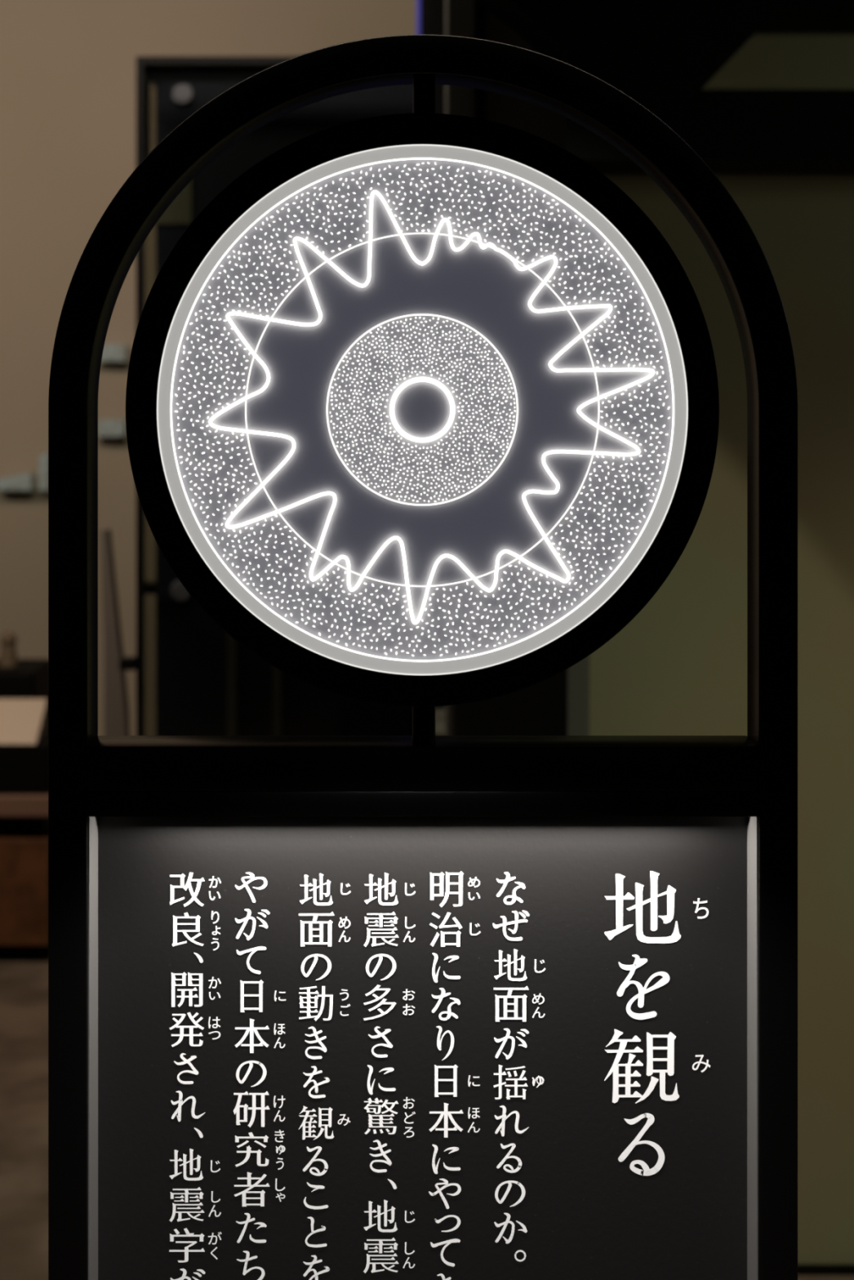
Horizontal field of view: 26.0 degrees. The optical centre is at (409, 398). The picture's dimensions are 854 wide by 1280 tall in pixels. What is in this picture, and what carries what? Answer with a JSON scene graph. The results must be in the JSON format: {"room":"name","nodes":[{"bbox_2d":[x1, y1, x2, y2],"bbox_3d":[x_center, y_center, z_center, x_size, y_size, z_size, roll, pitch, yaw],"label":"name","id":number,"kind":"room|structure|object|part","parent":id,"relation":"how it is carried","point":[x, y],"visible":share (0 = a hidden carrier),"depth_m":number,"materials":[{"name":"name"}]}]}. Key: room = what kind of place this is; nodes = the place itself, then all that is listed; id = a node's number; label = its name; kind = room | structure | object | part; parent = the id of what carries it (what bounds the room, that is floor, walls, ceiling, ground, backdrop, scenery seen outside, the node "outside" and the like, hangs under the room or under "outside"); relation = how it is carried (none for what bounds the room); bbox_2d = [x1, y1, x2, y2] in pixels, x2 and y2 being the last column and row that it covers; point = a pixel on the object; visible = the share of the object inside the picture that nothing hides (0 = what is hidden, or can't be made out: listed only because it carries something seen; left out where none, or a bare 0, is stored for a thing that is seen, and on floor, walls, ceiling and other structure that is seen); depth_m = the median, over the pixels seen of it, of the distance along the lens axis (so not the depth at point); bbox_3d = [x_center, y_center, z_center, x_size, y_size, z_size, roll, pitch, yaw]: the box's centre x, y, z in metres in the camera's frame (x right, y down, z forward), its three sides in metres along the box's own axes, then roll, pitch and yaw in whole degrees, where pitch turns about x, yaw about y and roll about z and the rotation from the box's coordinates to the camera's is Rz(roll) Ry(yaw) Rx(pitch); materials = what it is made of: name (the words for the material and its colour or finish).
{"room":"museum","nodes":[
{"label":"museum","id":0,"kind":"room"},
{"bbox_2d":[0,0,416,736],"bbox_3d":[-2.735,-0.100,6.075,5.530,3.200,0.150,0,0,0],"label":"wall","id":1,"kind":"structure","parent":0,"point":[68,68],"depth_m":6.00,"materials":[{"name":"beige paint"}]},
{"bbox_3d":[-0.949,0.130,5.965,0.123,0.014,0.070,0,0,0],"label":"glass shelf","id":2,"kind":"object","parent":1,"relation":"attached to","visible":0},
{"bbox_2d":[97,419,126,436],"bbox_3d":[-0.958,0.096,5.965,0.087,0.054,0.050,0,0,0],"label":"glass block","id":3,"kind":"object","parent":2,"relation":"on","point":[106,428],"visible":0.94,"depth_m":5.94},
{"bbox_3d":[-0.949,-0.112,5.965,0.123,0.014,0.070,0,0,0],"label":"glass shelf","id":4,"kind":"object","parent":1,"relation":"attached to","visible":0},
{"bbox_2d":[101,344,128,361],"bbox_3d":[-0.954,-0.146,5.965,0.087,0.056,0.050,0,0,0],"label":"glass block","id":5,"kind":"object","parent":4,"relation":"on","point":[111,353],"visible":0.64,"depth_m":5.94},
{"bbox_3d":[-1.293,0.303,5.965,0.310,0.014,0.070,0,0,0],"label":"glass shelf","id":6,"kind":"object","parent":1,"relation":"attached to","visible":0},
{"bbox_2d":[0,472,34,490],"bbox_3d":[-1.268,0.268,5.965,0.110,0.057,0.050,0,0,0],"label":"glass block","id":7,"kind":"object","parent":6,"relation":"on","point":[25,482],"visible":1,"depth_m":5.94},
{"bbox_2d":[38,452,48,490],"bbox_3d":[-1.174,0.234,5.965,0.037,0.125,0.050,0,0,0],"label":"glass block","id":8,"kind":"object","parent":6,"relation":"on","point":[43,460],"visible":0.63,"depth_m":5.94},
{"bbox_2d":[0,949,853,1279],"bbox_3d":[-0.500,1.550,2.850,10.000,0.100,8.700,0,0,0],"label":"floor","id":9,"kind":"structure","parent":0,"point":[24,984],"depth_m":3.84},
{"bbox_2d":[0,711,48,959],"bbox_3d":[-1.264,1.210,5.240,0.660,0.580,0.720,0,0,0],"label":"display table","id":10,"kind":"object","parent":9,"relation":"on","point":[24,768],"visible":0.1,"depth_m":4.90,"materials":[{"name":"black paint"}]},
{"bbox_2d":[0,698,47,744],"bbox_3d":[-1.184,0.878,5.035,0.385,0.084,0.250,0,0,0],"label":"board","id":11,"kind":"object","parent":10,"relation":"on","point":[22,721],"visible":1,"depth_m":5.04,"materials":[{"name":"beige"}]},
{"bbox_2d":[0,658,48,711],"bbox_3d":[-1.262,0.846,5.360,0.409,0.147,0.280,0,0,0],"label":"box","id":12,"kind":"object","parent":10,"relation":"on","point":[28,679],"visible":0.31,"depth_m":5.23,"materials":[{"name":"black paint"}]},
{"bbox_2d":[0,631,18,666],"bbox_3d":[-1.159,0.723,5.350,0.056,0.099,0.056,0,0,0],"label":"figurine","id":13,"kind":"object","parent":12,"relation":"on","point":[8,655],"visible":1,"depth_m":5.33,"materials":[{"name":"brown ceramic"}]},
{"bbox_3d":[-1.264,1.077,5.240,0.660,0.055,0.720,0,0,0],"label":"rail","id":14,"kind":"part","parent":10,"relation":"part of","materials":[{"name":"brown wood"}]},
{"bbox_2d":[100,528,129,735],"bbox_3d":[-0.707,0.910,4.530,0.088,1.180,0.060,0,0,0],"label":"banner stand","id":15,"kind":"object","parent":9,"relation":"on","point":[116,704],"visible":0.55,"depth_m":4.50,"materials":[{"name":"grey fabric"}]},
{"bbox_2d":[119,56,413,735],"bbox_3d":[-0.289,0.380,4.260,0.668,2.240,0.580,0,0,0],"label":"glass showcase","id":16,"kind":"object","parent":9,"relation":"on","point":[208,683],"visible":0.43,"depth_m":4.12,"materials":[{"name":"black glass"}]},
{"bbox_3d":[-0.605,0.571,3.985,0.035,0.028,0.030,0,0,0],"label":"door handle","id":17,"kind":"part","parent":16,"relation":"part of","materials":[{"name":"black metal"}]},
{"bbox_3d":[-0.569,-0.591,4.024,0.010,0.197,0.012,0,0,0],"label":"panel","id":18,"kind":"part","parent":16,"relation":"part of","materials":[{"name":"grey"}]},
{"bbox_3d":[-0.567,0.414,4.056,0.038,0.022,0.088,0,0,0],"label":"cross rail","id":19,"kind":"part","parent":16,"relation":"part of","materials":[{"name":"black metal"}]},
{"bbox_3d":[-0.273,-0.706,4.024,0.601,0.034,0.012,0,0,0],"label":"header panel","id":20,"kind":"part","parent":16,"relation":"part of","materials":[{"name":"grey"}]},
{"bbox_3d":[-0.273,0.380,4.275,0.635,2.240,0.550,0,0,0],"label":"frame","id":21,"kind":"part","parent":16,"relation":"part of","materials":[{"name":"black metal"}]},
{"bbox_2d":[48,34,797,1279],"bbox_3d":[0.010,0.622,1.323,0.527,1.756,0.046,0,0,0],"label":"sign stand","id":22,"kind":"object","parent":9,"relation":"on","point":[422,406],"visible":1,"depth_m":1.32,"materials":[{"name":"black paint"}]},
{"bbox_3d":[-0.226,0.837,1.323,0.001,1.086,0.037,0,0,0],"label":"trim","id":23,"kind":"part","parent":22,"relation":"part of","materials":[{"name":"grey metal"}]},
{"bbox_3d":[0.010,0.829,1.343,0.472,1.103,0.004,0,0,0],"label":"text panel","id":24,"kind":"part","parent":22,"relation":"part of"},
{"bbox_2d":[156,144,688,675],"bbox_3d":[0.009,0.008,1.313,0.375,0.375,0.015,0,0,0],"label":"sign","id":25,"kind":"object","parent":22,"relation":"attached to","point":[421,409],"depth_m":1.32,"materials":[{"name":"white glass"}]},
{"bbox_2d":[87,791,758,816],"bbox_3d":[0.010,0.288,1.314,0.472,0.023,0.028,0,0,0],"label":"light","id":26,"kind":"object","parent":22,"relation":"attached to","point":[100,803],"depth_m":1.30,"materials":[{"name":"black paint"}]},
{"bbox_3d":[0.245,0.837,1.323,0.001,1.086,0.037,0,0,0],"label":"trim","id":27,"kind":"part","parent":22,"relation":"part of","materials":[{"name":"grey metal"}]},
{"bbox_2d":[416,0,431,34],"bbox_3d":[0.030,-0.100,3.730,0.031,3.200,0.060,0,0,0],"label":"slim post","id":28,"kind":"object","parent":9,"relation":"on","point":[424,7],"visible":0.02,"depth_m":3.70,"materials":[{"name":"black paint"}]},
{"bbox_2d":[431,0,444,708],"bbox_3d":[0.490,-0.100,5.630,0.920,3.200,0.060,0,0,0],"label":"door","id":29,"kind":"structure","parent":9,"relation":"on","point":[437,6],"depth_m":5.60,"materials":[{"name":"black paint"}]},
{"bbox_2d":[435,708,444,735],"bbox_3d":[0.102,1.211,5.450,0.066,0.578,0.100,0,0,0],"label":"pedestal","id":30,"kind":"object","parent":9,"relation":"on","point":[439,713],"visible":0.17,"depth_m":5.40,"materials":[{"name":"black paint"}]},
{"bbox_2d":[589,32,853,1263],"bbox_3d":[2.285,-0.100,3.255,4.429,3.200,0.150,0,0,0],"label":"wall","id":31,"kind":"structure","parent":0,"point":[678,667],"depth_m":3.18,"materials":[{"name":"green paint"}]},
{"bbox_2d":[472,0,484,119],"bbox_3d":[0.119,-0.100,3.165,0.021,3.200,0.030,0,0,0],"label":"trim","id":32,"kind":"structure","parent":31,"relation":"attached to","point":[478,11],"depth_m":3.15,"materials":[{"name":"black paint"}]},
{"bbox_2d":[444,0,589,735],"bbox_3d":[0.186,-0.100,3.248,0.243,3.200,0.175,0,0,0],"label":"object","id":33,"kind":"structure","parent":31,"relation":"attached to","point":[536,120],"depth_m":3.16,"materials":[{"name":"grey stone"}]},
{"bbox_2d":[475,0,853,173],"bbox_3d":[1.016,-0.542,3.040,1.884,0.323,0.180,0,0,0],"label":"ceiling","id":34,"kind":"structure","parent":31,"relation":"attached to","point":[661,54],"depth_m":2.95,"materials":[{"name":"black paint"}]},
{"bbox_2d":[701,82,853,89],"bbox_3d":[1.274,-0.525,3.160,1.618,0.023,0.040,0,0,0],"label":"trim","id":35,"kind":"structure","parent":31,"relation":"attached to","point":[709,86],"depth_m":3.14,"materials":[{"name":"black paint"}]},
{"bbox_2d":[797,1263,853,1275],"bbox_3d":[2.385,1.494,3.172,4.229,0.012,0.015,0,0,0],"label":"baseboard","id":36,"kind":"structure","parent":31,"relation":"attached to","point":[802,1268],"depth_m":3.17,"materials":[{"name":"black paint"}]}
]}

